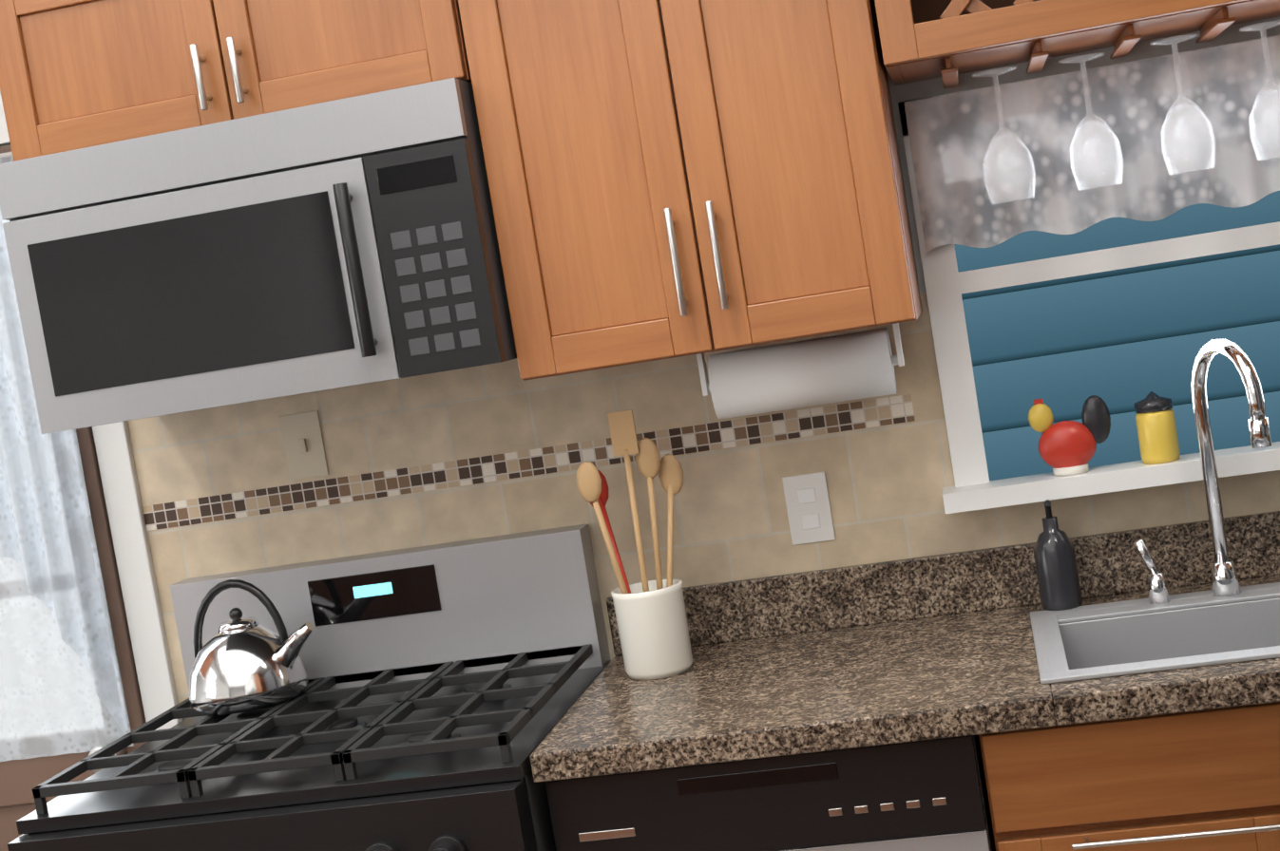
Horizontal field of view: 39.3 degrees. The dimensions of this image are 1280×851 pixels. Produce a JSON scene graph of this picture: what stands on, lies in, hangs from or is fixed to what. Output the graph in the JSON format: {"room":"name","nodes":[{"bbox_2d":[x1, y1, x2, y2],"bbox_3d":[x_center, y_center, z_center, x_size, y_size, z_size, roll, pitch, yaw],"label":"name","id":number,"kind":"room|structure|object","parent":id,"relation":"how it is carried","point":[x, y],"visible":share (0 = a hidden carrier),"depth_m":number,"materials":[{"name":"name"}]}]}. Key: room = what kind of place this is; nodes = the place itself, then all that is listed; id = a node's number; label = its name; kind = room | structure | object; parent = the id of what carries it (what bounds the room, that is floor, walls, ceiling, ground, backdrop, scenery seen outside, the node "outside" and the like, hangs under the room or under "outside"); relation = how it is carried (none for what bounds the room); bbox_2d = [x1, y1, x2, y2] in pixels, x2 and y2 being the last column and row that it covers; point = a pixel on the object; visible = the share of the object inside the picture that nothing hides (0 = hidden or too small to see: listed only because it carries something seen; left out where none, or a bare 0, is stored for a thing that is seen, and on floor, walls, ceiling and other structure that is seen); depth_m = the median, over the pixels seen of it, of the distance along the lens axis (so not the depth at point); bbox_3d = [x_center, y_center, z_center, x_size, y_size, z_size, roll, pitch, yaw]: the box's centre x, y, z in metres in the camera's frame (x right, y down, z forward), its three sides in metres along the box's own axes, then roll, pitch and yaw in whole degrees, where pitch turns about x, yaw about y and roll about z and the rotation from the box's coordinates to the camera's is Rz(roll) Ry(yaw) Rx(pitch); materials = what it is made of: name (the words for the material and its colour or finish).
{"room":"kitchen","nodes":[
{"label":"kitchen","id":0,"kind":"room"},
{"bbox_2d":[0,16,1279,721],"bbox_3d":[0.174,0.074,3.073,4.680,2.400,0.100,-8,4,11],"label":"wall","id":1,"kind":"structure","parent":0,"point":[1051,66],"depth_m":2.87,"materials":[{"name":"grey paint"}]},
{"bbox_2d":[0,145,147,850],"bbox_3d":[-1.237,0.512,3.263,0.661,1.960,0.116,-8,4,11],"label":"door","id":2,"kind":"structure","parent":1,"relation":"in","point":[20,780],"depth_m":3.27,"materials":[{"name":"brown"}]},
{"bbox_2d":[0,152,12,157],"bbox_3d":[-1.385,-0.435,3.207,0.637,0.010,0.010,-8,4,11],"label":"curtain rod","id":3,"kind":"object","parent":2,"relation":"attached to","point":[6,155],"depth_m":3.15,"materials":[{"name":"white"}]},
{"bbox_2d":[0,155,129,734],"bbox_3d":[-1.144,0.062,3.196,0.326,1.043,0.037,-8,4,11],"label":"door curtain","id":4,"kind":"object","parent":3,"relation":"hanging from","point":[47,544],"visible":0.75,"depth_m":3.19,"materials":[{"name":"white fabric"}]},
{"bbox_2d":[0,518,133,762],"bbox_3d":[-1.296,0.098,3.259,0.617,1.065,0.006,-8,4,11],"label":"door curtain","id":5,"kind":"object","parent":3,"relation":"hanging from","point":[13,583],"visible":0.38,"depth_m":3.25,"materials":[{"name":"white fabric"}]},
{"bbox_2d":[0,95,182,730],"bbox_3d":[-1.233,0.463,3.307,0.807,2.050,0.024,-8,4,11],"label":"door frame","id":6,"kind":"structure","parent":1,"relation":"attached to","point":[114,452],"depth_m":3.22,"materials":[{"name":"white"}]},
{"bbox_2d":[0,0,471,161],"bbox_3d":[-0.621,-0.619,2.904,0.752,0.278,0.376,-8,4,11],"label":"upper cabinet","id":7,"kind":"object","parent":1,"relation":"attached to","point":[77,74],"visible":0.77,"depth_m":2.77,"materials":[{"name":"brown wood"}]},
{"bbox_2d":[0,77,516,434],"bbox_3d":[-0.571,-0.266,2.896,0.752,0.423,0.443,-8,4,11],"label":"over-the-range microwave","id":8,"kind":"object","parent":7,"relation":"attached to","point":[335,244],"visible":1,"depth_m":2.71,"materials":[{"name":"grey metal"}]},
{"bbox_2d":[458,0,922,381],"bbox_3d":[0.079,-0.489,2.788,0.602,0.740,0.376,-8,4,11],"label":"upper cabinet","id":9,"kind":"object","parent":1,"relation":"attached to","point":[669,179],"visible":1,"depth_m":2.65,"materials":[{"name":"brown wood"}]},
{"bbox_2d":[696,323,904,420],"bbox_3d":[0.254,-0.085,2.818,0.320,0.113,0.104,-8,4,11],"label":"paper towel","id":10,"kind":"object","parent":9,"relation":"attached to","point":[824,371],"visible":0.9,"depth_m":2.78,"materials":[{"name":"white paper"}]},
{"bbox_2d":[127,292,1279,704],"bbox_3d":[0.394,0.071,2.976,2.615,0.550,0.008,-8,4,11],"label":"wall tile","id":11,"kind":"structure","parent":1,"relation":"attached to","point":[471,452],"depth_m":3.06,"materials":[{"name":"tile"}]},
{"bbox_2d":[279,410,328,480],"bbox_3d":[-0.590,0.035,3.145,0.072,0.115,0.012,-8,4,11],"label":"light switch","id":12,"kind":"object","parent":11,"relation":"attached to","point":[303,445],"visible":1,"depth_m":3.15,"materials":[{"name":"beige plastic"}]},
{"bbox_2d":[782,472,835,545],"bbox_3d":[0.282,0.139,2.997,0.072,0.115,0.006,-8,4,11],"label":"electrical outlet","id":13,"kind":"object","parent":11,"relation":"attached to","point":[808,508],"visible":1,"depth_m":3.00,"materials":[{"name":"white plastic"}]},
{"bbox_2d":[874,0,1279,88],"bbox_3d":[0.763,-0.766,2.651,0.843,0.392,0.342,-8,4,11],"label":"wine rack","id":14,"kind":"object","parent":1,"relation":"attached to","point":[947,41],"visible":1,"depth_m":2.57,"materials":[{"name":"brown wood"}]},
{"bbox_2d":[973,19,1279,204],"bbox_3d":[0.799,-0.472,2.648,0.596,0.195,0.106,-8,4,11],"label":"stemware","id":15,"kind":"object","parent":14,"relation":"hanging from","point":[1088,151],"visible":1,"depth_m":2.66,"materials":[{"name":"clear glass"}]},
{"bbox_2d":[897,35,1279,514],"bbox_3d":[0.874,-0.252,2.804,0.887,0.662,0.091,-8,4,11],"label":"window","id":16,"kind":"structure","parent":1,"relation":"in","point":[1119,316],"depth_m":2.88,"materials":[{"name":"white"}]},
{"bbox_2d":[1028,395,1110,476],"bbox_3d":[0.689,0.013,2.865,0.127,0.125,0.056,-8,4,11],"label":"rooster","id":17,"kind":"object","parent":16,"relation":"on","point":[1067,448],"visible":0.98,"depth_m":2.85,"materials":[{"name":"red ceramic"}]},
{"bbox_2d":[903,35,1279,252],"bbox_3d":[0.843,-0.453,2.797,0.827,0.250,0.026,-8,4,11],"label":"valance","id":18,"kind":"object","parent":16,"relation":"attached to","point":[953,134],"visible":0.77,"depth_m":2.82,"materials":[{"name":"white fabric"}]},
{"bbox_2d":[1133,391,1180,464],"bbox_3d":[0.817,0.001,2.840,0.060,0.112,0.060,-8,4,11],"label":"jar","id":19,"kind":"object","parent":16,"relation":"on","point":[1156,429],"visible":0.98,"depth_m":2.82,"materials":[{"name":"yellow ceramic"}]},
{"bbox_3d":[-0.195,1.617,0.078,4.680,0.100,6.400,-8,4,11],"label":"floor","id":20,"kind":"structure","parent":0,"visible":0},
{"bbox_2d":[7,523,611,850],"bbox_3d":[-0.428,0.825,2.814,0.760,1.150,0.765,-8,4,11],"label":"stove","id":21,"kind":"object","parent":20,"relation":"on","point":[428,709],"visible":0.9,"depth_m":2.78,"materials":[{"name":"grey metal"}]},
{"bbox_2d":[188,579,314,715],"bbox_3d":[-0.643,0.355,2.986,0.243,0.208,0.196,-8,4,11],"label":"kettle","id":22,"kind":"object","parent":21,"relation":"on","point":[244,664],"visible":1,"depth_m":2.93,"materials":[{"name":"silver metal"}]},
{"bbox_2d":[545,734,995,850],"bbox_3d":[0.276,0.855,2.753,0.594,0.875,0.584,-8,4,11],"label":"dishwasher","id":23,"kind":"object","parent":20,"relation":"on","point":[928,795],"visible":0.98,"depth_m":2.44,"materials":[{"name":"black metal"}]},
{"bbox_2d":[978,702,1279,850],"bbox_3d":[0.952,0.754,2.618,0.788,0.878,0.622,-8,4,11],"label":"base cabinet","id":24,"kind":"object","parent":20,"relation":"on","point":[1206,780],"visible":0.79,"depth_m":2.36,"materials":[{"name":"brown wood"}]},
{"bbox_2d":[529,511,1279,783],"bbox_3d":[0.732,0.271,2.613,1.716,0.140,0.631,-8,4,11],"label":"countertop","id":25,"kind":"structure","parent":24,"relation":"on","point":[911,650],"depth_m":2.70,"materials":[{"name":"stone"}]},
{"bbox_2d":[576,409,692,680],"bbox_3d":[-0.001,0.186,2.863,0.173,0.425,0.120,-8,4,11],"label":"utensil crock","id":26,"kind":"object","parent":25,"relation":"on","point":[653,629],"visible":1,"depth_m":2.83,"materials":[{"name":"white ceramic"}]},
{"bbox_2d":[1033,499,1082,611],"bbox_3d":[0.657,0.204,2.842,0.064,0.183,0.067,-8,4,11],"label":"soap dispenser","id":27,"kind":"object","parent":25,"relation":"on","point":[1057,569],"visible":0.88,"depth_m":2.82,"materials":[{"name":"grey"}]},
{"bbox_2d":[1030,582,1279,685],"bbox_3d":[0.905,0.367,2.570,0.644,0.191,0.454,-8,4,11],"label":"sink","id":28,"kind":"object","parent":25,"relation":"in","point":[1165,638],"visible":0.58,"depth_m":2.72,"materials":[{"name":"silver metal"}]},
{"bbox_2d":[1133,339,1271,604],"bbox_3d":[0.896,0.065,2.654,0.340,0.395,0.193,-8,4,11],"label":"faucet","id":29,"kind":"object","parent":25,"relation":"on","point":[1225,582],"visible":1,"depth_m":2.72,"materials":[{"name":"silver metal"}]}
]}

